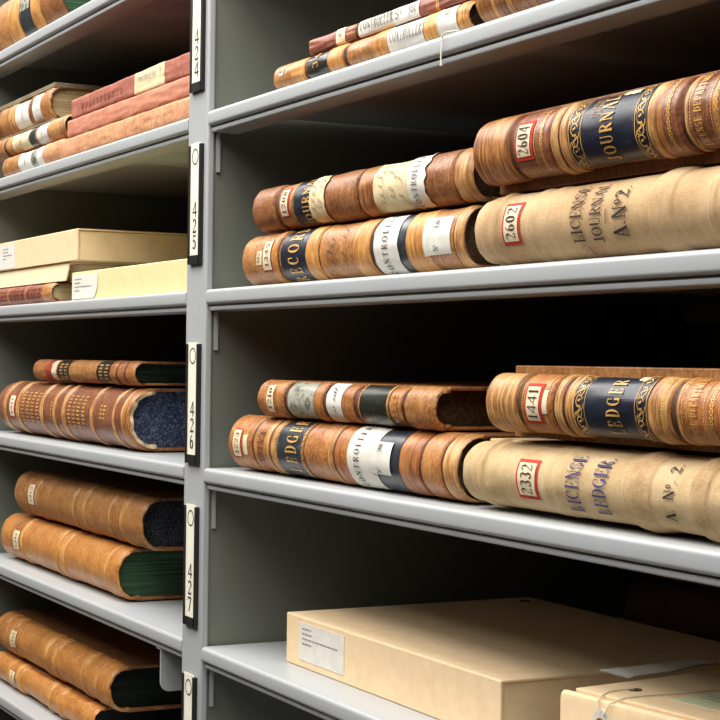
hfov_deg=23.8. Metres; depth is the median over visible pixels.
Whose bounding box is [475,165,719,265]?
ledger
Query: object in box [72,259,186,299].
box
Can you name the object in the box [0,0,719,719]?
shelving unit
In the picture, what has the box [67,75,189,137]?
book
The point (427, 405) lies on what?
ledger
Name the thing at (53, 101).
ledger
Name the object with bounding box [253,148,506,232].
ledger
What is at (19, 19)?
ledger
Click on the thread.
(453, 30)
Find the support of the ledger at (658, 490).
on the shelving unit
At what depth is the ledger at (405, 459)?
1.61 m
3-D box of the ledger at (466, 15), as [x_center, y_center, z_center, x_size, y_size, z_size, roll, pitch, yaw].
[0.140,-0.290,1.680,0.321,0.027,0.394,1,0,-27]
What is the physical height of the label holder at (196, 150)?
0.137 m
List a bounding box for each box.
[0,228,187,271]
[0,262,138,287]
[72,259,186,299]
[287,597,719,719]
[560,670,719,719]
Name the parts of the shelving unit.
shelf, shelf, shelf, shelf, panel, shelf, shelf, upright post, shelf, shelf, shelf, shelf, panel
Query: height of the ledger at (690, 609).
0.088 m
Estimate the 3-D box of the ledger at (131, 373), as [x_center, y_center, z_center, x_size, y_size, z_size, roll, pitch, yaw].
[-0.254,0.018,2.474,0.320,0.033,0.449,1,0,-27]
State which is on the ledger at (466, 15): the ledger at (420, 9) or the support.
the ledger at (420, 9)
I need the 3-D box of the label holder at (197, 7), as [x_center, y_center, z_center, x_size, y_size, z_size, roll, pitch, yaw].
[-0.184,-0.373,1.936,0.004,0.136,0.037,1,0,-27]
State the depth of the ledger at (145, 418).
2.31 m
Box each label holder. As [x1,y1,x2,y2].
[181,671,196,719]
[183,503,199,627]
[185,342,201,463]
[187,142,203,264]
[189,0,205,93]
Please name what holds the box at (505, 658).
on the shelving unit
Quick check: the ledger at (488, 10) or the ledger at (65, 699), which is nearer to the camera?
the ledger at (488, 10)
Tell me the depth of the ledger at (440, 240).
1.60 m
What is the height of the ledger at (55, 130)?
0.034 m
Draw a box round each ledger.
[0,0,90,50]
[0,82,103,140]
[0,114,72,161]
[0,381,185,450]
[0,607,181,711]
[0,650,180,719]
[1,512,182,600]
[2,138,68,176]
[15,469,183,550]
[33,359,185,385]
[229,415,532,502]
[242,205,499,284]
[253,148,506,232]
[257,380,500,430]
[274,0,484,88]
[309,0,471,55]
[463,438,719,542]
[473,70,719,194]
[475,0,553,22]
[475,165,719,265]
[486,365,719,452]
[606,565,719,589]
[624,576,719,641]
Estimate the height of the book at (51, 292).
0.029 m
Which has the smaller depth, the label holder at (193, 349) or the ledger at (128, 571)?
the label holder at (193, 349)
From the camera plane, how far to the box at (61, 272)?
2.53 m
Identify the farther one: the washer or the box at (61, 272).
the box at (61, 272)
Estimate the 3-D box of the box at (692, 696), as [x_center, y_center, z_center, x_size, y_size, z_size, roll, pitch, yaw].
[0.340,0.291,1.314,0.293,0.071,0.235,1,0,-34]
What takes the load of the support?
attached to the shelving unit
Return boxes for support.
[156,647,181,690]
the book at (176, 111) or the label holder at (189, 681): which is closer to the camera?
the label holder at (189, 681)
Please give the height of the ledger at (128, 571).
0.071 m
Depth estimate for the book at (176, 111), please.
2.17 m
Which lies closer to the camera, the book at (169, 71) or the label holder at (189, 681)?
the label holder at (189, 681)
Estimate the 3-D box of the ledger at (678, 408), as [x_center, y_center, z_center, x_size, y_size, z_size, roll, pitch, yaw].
[0.315,0.036,1.327,0.320,0.058,0.322,1,0,-27]
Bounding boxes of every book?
[0,283,71,305]
[60,97,188,158]
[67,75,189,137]
[71,52,189,118]
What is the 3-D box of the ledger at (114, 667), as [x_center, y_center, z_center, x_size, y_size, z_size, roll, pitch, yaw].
[-0.323,0.441,2.591,0.321,0.064,0.557,1,0,-27]
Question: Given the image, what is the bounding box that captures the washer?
[593,709,608,719]
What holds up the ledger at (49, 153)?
on the shelving unit
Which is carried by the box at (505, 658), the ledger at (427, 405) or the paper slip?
the paper slip
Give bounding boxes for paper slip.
[599,657,714,678]
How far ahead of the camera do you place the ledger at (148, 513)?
2.35 m
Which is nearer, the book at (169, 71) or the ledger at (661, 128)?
the ledger at (661, 128)
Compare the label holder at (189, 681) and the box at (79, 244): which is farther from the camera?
the box at (79, 244)
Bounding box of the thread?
[440,30,458,65]
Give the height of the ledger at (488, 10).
0.049 m
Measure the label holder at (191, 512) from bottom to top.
0.137 m

